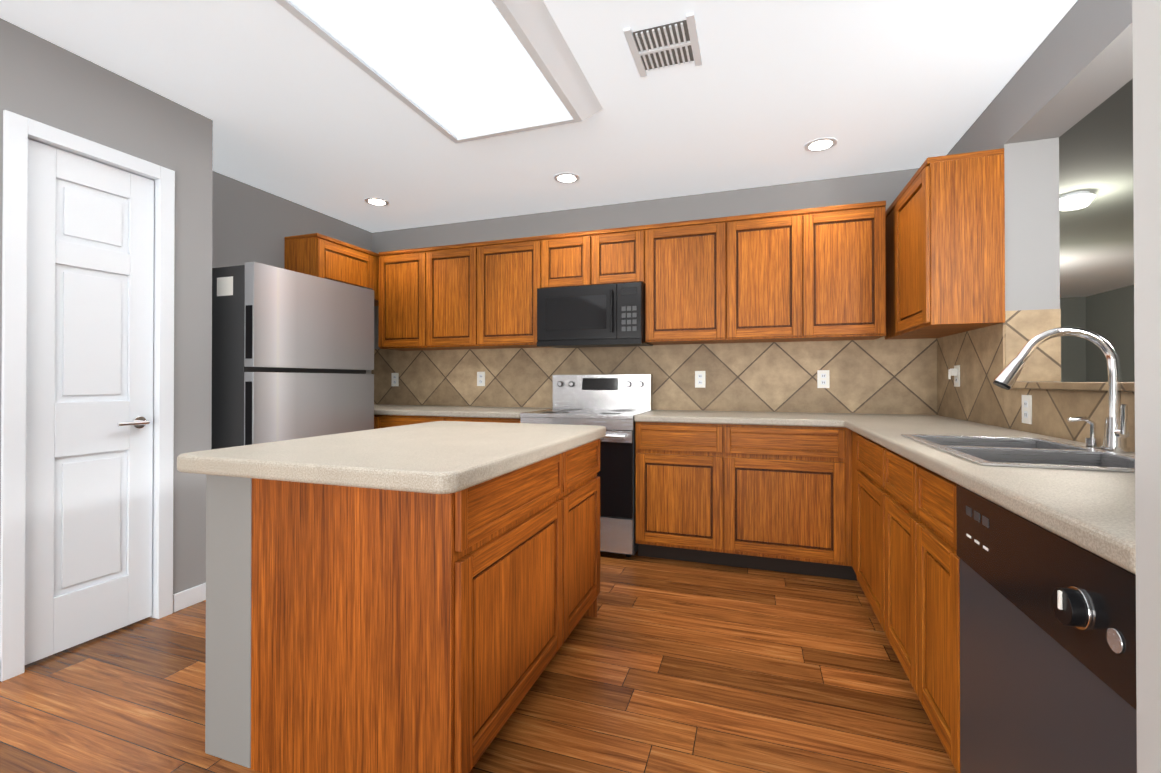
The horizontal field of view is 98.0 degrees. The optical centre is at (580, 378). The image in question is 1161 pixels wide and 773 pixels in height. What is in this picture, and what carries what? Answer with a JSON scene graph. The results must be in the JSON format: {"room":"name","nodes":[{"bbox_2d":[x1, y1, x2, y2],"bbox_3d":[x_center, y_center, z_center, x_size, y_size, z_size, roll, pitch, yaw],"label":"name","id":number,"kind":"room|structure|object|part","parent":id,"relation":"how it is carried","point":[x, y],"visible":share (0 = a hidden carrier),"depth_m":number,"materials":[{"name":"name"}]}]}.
{"room":"kitchen","nodes":[
{"label":"kitchen","id":0,"kind":"room"},
{"bbox_2d":[0,18,212,593],"bbox_3d":[-2.700,-0.116,0.405,0.120,2.440,4.645,0,0,19],"label":"wall","id":1,"kind":"structure","parent":0,"point":[44,81],"depth_m":2.42,"materials":[{"name":"grey paint"}]},
{"bbox_2d":[0,110,174,681],"bbox_3d":[-2.090,0.062,2.148,0.136,2.103,0.576,0,0,19],"label":"door frame","id":2,"kind":"structure","parent":1,"relation":"attached to","point":[19,131],"depth_m":1.91,"materials":[{"name":"white wood"}]},
{"bbox_2d":[25,139,153,664],"bbox_3d":[-2.049,0.089,2.132,0.093,2.025,0.448,0,0,19],"label":"pantry door","id":3,"kind":"structure","parent":1,"relation":"in","point":[89,411],"depth_m":2.12,"materials":[{"name":"white wood"}]},
{"bbox_2d":[176,583,205,598],"bbox_3d":[-2.162,1.074,2.676,0.612,0.085,0.018,0,0,19],"label":"baseboard","id":4,"kind":"structure","parent":1,"relation":"attached to","point":[199,591],"depth_m":2.50,"materials":[{"name":"white wood"}]},
{"bbox_2d":[205,474,251,767],"bbox_3d":[-0.829,0.693,2.033,0.184,0.841,1.202,0,0,19],"label":"wall","id":5,"kind":"structure","parent":0,"point":[228,618],"depth_m":1.46,"materials":[{"name":"grey paint"}]},
{"bbox_2d":[212,171,371,373],"bbox_3d":[-2.024,-0.099,3.546,0.650,2.440,1.975,0,0,19],"label":"wall","id":6,"kind":"structure","parent":0,"point":[250,223],"depth_m":3.50,"materials":[{"name":"grey paint"}]},
{"bbox_2d":[284,233,379,305],"bbox_3d":[-1.872,-0.842,4.065,0.316,0.383,0.897,0,0,19],"label":"upper cabinet","id":7,"kind":"object","parent":6,"relation":"attached to","point":[321,256],"visible":0.56,"depth_m":3.72,"materials":[{"name":"brown wood"}]},
{"bbox_2d":[0,550,956,772],"bbox_3d":[1.998,1.150,3.303,8.730,0.060,13.200,0,0,19],"label":"floor","id":8,"kind":"structure","parent":0,"point":[659,665],"depth_m":1.78,"materials":[{"name":"brown wood"}]},
{"bbox_2d":[211,262,373,449],"bbox_3d":[-1.919,0.251,3.174,0.750,1.737,0.887,0,0,19],"label":"refrigerator","id":9,"kind":"object","parent":8,"relation":"on","point":[292,354],"visible":0.38,"depth_m":2.83,"materials":[{"name":"grey metal"}]},
{"bbox_2d":[374,415,381,428],"bbox_3d":[-1.670,0.699,4.116,0.657,0.852,0.620,0,0,19],"label":"base cabinet","id":10,"kind":"object","parent":8,"relation":"on","point":[377,418],"depth_m":3.73,"materials":[{"name":"brown wood"}]},
{"bbox_2d":[374,404,552,418],"bbox_3d":[-1.138,0.250,3.930,1.786,0.040,0.652,0,0,19],"label":"countertop","id":11,"kind":"structure","parent":10,"relation":"on","point":[462,411],"depth_m":3.63,"materials":[{"name":"stone"}]},
{"bbox_2d":[382,415,453,427],"bbox_3d":[-1.137,0.698,3.932,0.720,0.852,0.620,0,0,19],"label":"base cabinet","id":12,"kind":"object","parent":8,"relation":"on","point":[382,421],"depth_m":3.65,"materials":[{"name":"brown wood"}]},
{"bbox_2d":[251,439,599,772],"bbox_3d":[-0.420,0.692,1.891,0.679,0.841,1.202,0,0,19],"label":"kitchen island","id":13,"kind":"object","parent":8,"relation":"on","point":[393,631],"visible":0.83,"depth_m":1.35,"materials":[{"name":"brown wood"}]},
{"bbox_2d":[177,421,605,493],"bbox_3d":[-0.522,0.245,1.905,0.930,0.051,1.305,0,0,19],"label":"island countertop","id":14,"kind":"structure","parent":13,"relation":"on","point":[441,457],"depth_m":1.44,"materials":[{"name":"stone"}]},
{"bbox_2d":[454,417,520,422],"bbox_3d":[-0.603,0.696,3.748,0.657,0.852,0.620,0,0,19],"label":"base cabinet","id":15,"kind":"object","parent":8,"relation":"on","point":[467,419],"depth_m":3.44,"materials":[{"name":"brown wood"}]},
{"bbox_2d":[520,374,652,556],"bbox_3d":[0.055,0.546,3.473,0.760,1.150,0.692,0,0,19],"label":"range","id":16,"kind":"object","parent":8,"relation":"on","point":[614,405],"visible":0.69,"depth_m":3.16,"materials":[{"name":"grey metal"}]},
{"bbox_2d":[635,422,738,566],"bbox_3d":[0.712,0.694,3.295,0.589,0.852,0.620,0,0,19],"label":"base cabinet","id":17,"kind":"object","parent":8,"relation":"on","point":[687,474],"depth_m":3.01,"materials":[{"name":"brown wood"}]},
{"bbox_2d":[634,410,845,426],"bbox_3d":[0.969,0.246,3.198,1.140,0.040,0.662,0,0,19],"label":"countertop","id":18,"kind":"structure","parent":17,"relation":"on","point":[664,416],"depth_m":2.98,"materials":[{"name":"stone"}]},
{"bbox_2d":[739,425,850,579],"bbox_3d":[1.201,0.693,3.126,0.693,0.852,0.620,0,0,19],"label":"base cabinet","id":19,"kind":"object","parent":8,"relation":"on","point":[771,498],"depth_m":2.82,"materials":[{"name":"brown wood"}]},
{"bbox_2d":[834,413,1135,574],"bbox_3d":[1.450,0.239,1.882,0.622,0.040,2.838,0,0,19],"label":"countertop","id":20,"kind":"structure","parent":19,"relation":"on","point":[1092,511],"depth_m":1.03,"materials":[{"name":"stone"}]},
{"bbox_2d":[901,434,1134,472],"bbox_3d":[1.315,0.308,1.518,0.435,0.195,0.730,0,0,19],"label":"sink","id":21,"kind":"object","parent":20,"relation":"in","point":[1024,452],"visible":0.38,"depth_m":1.50,"materials":[{"name":"silver metal"}]},
{"bbox_2d":[993,327,1129,452],"bbox_3d":[1.455,0.030,1.526,0.328,0.373,0.098,0,0,19],"label":"faucet","id":22,"kind":"object","parent":20,"relation":"on","point":[1116,433],"visible":1,"depth_m":1.50,"materials":[{"name":"silver metal"}]},
{"bbox_2d":[1067,417,1100,447],"bbox_3d":[1.582,0.168,1.585,0.078,0.096,0.033,0,0,19],"label":"soap dispenser","id":23,"kind":"object","parent":20,"relation":"on","point":[1092,441],"visible":0.9,"depth_m":1.57,"materials":[{"name":"silver metal"}]},
{"bbox_2d":[847,428,857,580],"bbox_3d":[1.791,0.692,2.923,0.668,0.852,0.620,0,0,19],"label":"base cabinet","id":24,"kind":"object","parent":8,"relation":"on","point":[849,432],"depth_m":2.73,"materials":[{"name":"brown wood"}]},
{"bbox_2d":[850,413,937,417],"bbox_3d":[1.793,0.245,2.919,0.360,0.040,0.652,0,0,19],"label":"countertop","id":25,"kind":"structure","parent":24,"relation":"on","point":[863,415],"depth_m":2.98,"materials":[{"name":"stone"}]},
{"bbox_2d":[852,431,955,630],"bbox_3d":[1.540,0.688,2.112,0.580,0.852,0.633,0,0,19],"label":"base cabinet","id":26,"kind":"object","parent":8,"relation":"on","point":[878,471],"depth_m":2.12,"materials":[{"name":"brown wood"}]},
{"bbox_2d":[884,495,959,772],"bbox_3d":[1.343,0.780,1.541,0.580,0.660,0.831,0,0,19],"label":"base cabinet","id":27,"kind":"object","parent":8,"relation":"on","point":[906,562],"depth_m":1.48,"materials":[{"name":"brown wood"}]},
{"bbox_2d":[956,484,1136,772],"bbox_3d":[1.082,0.681,0.849,0.602,0.852,0.642,0,0,19],"label":"dishwasher","id":28,"kind":"object","parent":8,"relation":"on","point":[1047,651],"visible":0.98,"depth_m":0.89,"materials":[{"name":"grey metal"}]},
{"bbox_2d":[0,0,1133,297],"bbox_3d":[1.998,-1.360,3.317,8.730,0.080,13.200,0,0,19],"label":"ceiling","id":29,"kind":"structure","parent":0,"point":[296,110],"depth_m":2.48,"materials":[{"name":"white paint"}]},
{"bbox_2d":[365,197,388,205],"bbox_3d":[-1.515,-1.313,3.756,0.170,0.007,0.170,0,0,19],"label":"recessed light","id":30,"kind":"object","parent":29,"relation":"in","point":[375,201],"visible":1,"depth_m":3.74,"materials":[{"name":"white"}]},
{"bbox_2d":[274,0,602,143],"bbox_3d":[-0.535,-1.283,1.936,0.870,0.088,1.450,0,0,19],"label":"ceiling light","id":31,"kind":"object","parent":29,"relation":"attached to","point":[458,71],"visible":1,"depth_m":1.98,"materials":[{"name":"white plastic"}]},
{"bbox_2d":[554,172,579,183],"bbox_3d":[-0.090,-1.316,3.317,0.170,0.007,0.170,0,0,19],"label":"recessed light","id":32,"kind":"object","parent":29,"relation":"in","point":[566,177],"visible":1,"depth_m":3.31,"materials":[{"name":"white"}]},
{"bbox_2d":[623,12,701,77],"bbox_3d":[0.337,-1.321,2.017,0.265,0.012,0.310,0,0,19],"label":"ceiling vent","id":33,"kind":"object","parent":29,"relation":"in","point":[663,46],"visible":1,"depth_m":2.00,"materials":[{"name":"white metal"}]},
{"bbox_2d":[804,137,836,151],"bbox_3d":[1.356,-1.319,2.850,0.170,0.007,0.170,0,0,19],"label":"recessed light","id":34,"kind":"object","parent":29,"relation":"in","point":[821,144],"visible":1,"depth_m":2.84,"materials":[{"name":"white"}]},
{"bbox_2d":[1059,191,1095,210],"bbox_3d":[3.550,-1.273,3.627,0.220,0.090,0.220,0,0,19],"label":"ceiling lamp","id":35,"kind":"object","parent":29,"relation":"attached to","point":[1075,200],"visible":0.88,"depth_m":3.57,"materials":[{"name":"white"}]},
{"bbox_2d":[372,168,918,348],"bbox_3d":[0.221,-0.097,3.891,4.670,2.440,0.140,0,0,19],"label":"wall","id":36,"kind":"structure","parent":0,"point":[888,187],"depth_m":3.70,"materials":[{"name":"grey paint"}]},
{"bbox_2d":[378,247,453,350],"bbox_3d":[-1.359,-0.638,4.192,0.520,0.790,0.322,0,0,19],"label":"upper cabinet","id":37,"kind":"object","parent":36,"relation":"attached to","point":[406,277],"depth_m":4.04,"materials":[{"name":"brown wood"}]},
{"bbox_2d":[434,241,485,349],"bbox_3d":[-0.953,-0.638,4.052,0.582,0.790,0.322,0,0,19],"label":"upper cabinet","id":38,"kind":"object","parent":36,"relation":"attached to","point":[459,269],"depth_m":3.88,"materials":[{"name":"brown wood"}]},
{"bbox_2d":[486,236,545,348],"bbox_3d":[-0.515,-0.639,3.901,0.591,0.790,0.322,0,0,19],"label":"upper cabinet","id":39,"kind":"object","parent":36,"relation":"attached to","point":[513,266],"depth_m":3.73,"materials":[{"name":"brown wood"}]},
{"bbox_2d":[542,230,601,287],"bbox_3d":[-0.027,-0.839,3.734,0.442,0.393,0.322,0,0,19],"label":"upper cabinet","id":40,"kind":"object","parent":36,"relation":"attached to","point":[574,258],"depth_m":3.58,"materials":[{"name":"brown wood"}]},
{"bbox_2d":[537,282,652,347],"bbox_3d":[0.105,-0.433,3.622,0.754,0.414,0.431,0,0,19],"label":"over-the-range microwave","id":41,"kind":"object","parent":40,"relation":"attached to","point":[603,315],"visible":1,"depth_m":3.44,"materials":[{"name":"black"}]},
{"bbox_2d":[602,225,645,284],"bbox_3d":[0.276,-0.839,3.629,0.442,0.393,0.322,0,0,19],"label":"upper cabinet","id":42,"kind":"object","parent":36,"relation":"attached to","point":[623,248],"depth_m":3.46,"materials":[{"name":"brown wood"}]},
{"bbox_2d":[371,336,936,414],"bbox_3d":[0.169,0.129,3.830,4.328,0.787,0.006,0,0,19],"label":"wall tile","id":43,"kind":"structure","parent":36,"relation":"attached to","point":[881,375],"depth_m":3.57,"materials":[{"name":"beige tile"}]},
{"bbox_2d":[391,373,398,385],"bbox_3d":[-1.635,0.011,4.445,0.072,0.118,0.007,0,0,19],"label":"electrical outlet","id":44,"kind":"object","parent":43,"relation":"attached to","point":[395,379],"visible":1,"depth_m":4.44,"materials":[{"name":"white plastic"}]},
{"bbox_2d":[477,372,484,385],"bbox_3d":[-0.822,0.005,4.165,0.072,0.118,0.007,0,0,19],"label":"electrical outlet","id":45,"kind":"object","parent":43,"relation":"attached to","point":[480,378],"visible":1,"depth_m":4.16,"materials":[{"name":"white plastic"}]},
{"bbox_2d":[695,371,704,387],"bbox_3d":[0.852,0.007,3.588,0.072,0.118,0.007,0,0,19],"label":"electrical outlet","id":46,"kind":"object","parent":43,"relation":"attached to","point":[699,379],"visible":1,"depth_m":3.59,"materials":[{"name":"white plastic"}]},
{"bbox_2d":[817,370,829,387],"bbox_3d":[1.603,0.005,3.329,0.072,0.118,0.007,0,0,19],"label":"electrical outlet","id":47,"kind":"object","parent":43,"relation":"attached to","point":[823,378],"visible":1,"depth_m":3.33,"materials":[{"name":"white plastic"}]},
{"bbox_2d":[645,216,737,344],"bbox_3d":[0.764,-0.642,3.460,0.591,0.790,0.322,0,0,19],"label":"upper cabinet","id":48,"kind":"object","parent":36,"relation":"attached to","point":[691,287],"depth_m":3.31,"materials":[{"name":"brown wood"}]},
{"bbox_2d":[738,207,817,342],"bbox_3d":[1.198,-0.642,3.310,0.572,0.790,0.322,0,0,19],"label":"upper cabinet","id":49,"kind":"object","parent":36,"relation":"attached to","point":[811,274],"depth_m":3.14,"materials":[{"name":"brown wood"}]},
{"bbox_2d":[818,201,885,340],"bbox_3d":[1.594,-0.643,3.174,0.510,0.790,0.322,0,0,19],"label":"upper cabinet","id":50,"kind":"object","parent":36,"relation":"attached to","point":[851,237],"depth_m":3.00,"materials":[{"name":"brown wood"}]},
{"bbox_2d":[947,0,1132,391],"bbox_3d":[1.846,-0.108,1.749,0.200,2.440,2.850,0,0,19],"label":"wall","id":51,"kind":"structure","parent":0,"point":[1075,68],"depth_m":2.22,"materials":[{"name":"grey paint"}]},
{"bbox_2d":[885,148,1004,339],"bbox_3d":[1.922,-0.645,2.756,0.306,0.791,0.897,0,0,19],"label":"upper cabinet","id":52,"kind":"object","parent":51,"relation":"attached to","point":[945,245],"visible":0.94,"depth_m":2.35,"materials":[{"name":"brown wood"}]},
{"bbox_2d":[937,309,1134,451],"bbox_3d":[1.843,0.101,1.746,0.206,0.822,2.842,0,0,19],"label":"wall tile","id":53,"kind":"structure","parent":51,"relation":"attached to","point":[983,357],"depth_m":2.26,"materials":[{"name":"beige tile"}]},
{"bbox_2d":[948,365,959,386],"bbox_3d":[2.080,-0.013,2.816,0.042,0.118,0.072,0,0,19],"label":"outlet","id":54,"kind":"object","parent":53,"relation":"attached to","point":[957,380],"depth_m":2.80,"materials":[{"name":"white plastic"}]},
{"bbox_3d":[2.076,-0.025,2.817,0.034,0.060,0.036,0,0,19],"label":"electrical outlet with plug on the right wall","id":55,"kind":"part","parent":54,"relation":"part of","materials":[{"name":"white plastic"}]},
{"bbox_2d":[1022,395,1031,423],"bbox_3d":[1.848,0.128,2.091,0.007,0.118,0.072,0,0,19],"label":"outlet","id":56,"kind":"object","parent":53,"relation":"attached to","point":[1026,409],"visible":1,"depth_m":2.08,"materials":[{"name":"white plastic"}]},
{"bbox_2d":[999,382,1134,391],"bbox_3d":[1.702,0.025,1.330,0.250,0.027,1.960,0,0,19],"label":"sill ledge","id":57,"kind":"object","parent":51,"relation":"on","point":[1103,386],"visible":0.71,"depth_m":1.76,"materials":[{"name":"tile"}]},
{"bbox_2d":[1060,297,1083,381],"bbox_3d":[6.302,-0.071,8.659,3.660,2.440,0.120,0,0,19],"label":"wall","id":58,"kind":"structure","parent":0,"point":[1072,308],"depth_m":8.06,"materials":[{"name":"grey paint"}]},
{"bbox_2d":[1084,285,1134,381],"bbox_3d":[5.979,-0.108,1.895,0.120,2.440,13.120,0,0,19],"label":"wall","id":59,"kind":"structure","parent":0,"point":[1108,316],"depth_m":7.45,"materials":[{"name":"grey paint"}]},
{"bbox_2d":[1132,0,1160,772],"bbox_3d":[1.067,-0.116,0.442,0.822,2.440,0.130,0,0,19],"label":"wall","id":60,"kind":"structure","parent":0,"point":[1146,20],"depth_m":0.61,"materials":[{"name":"grey paint"}]}
]}

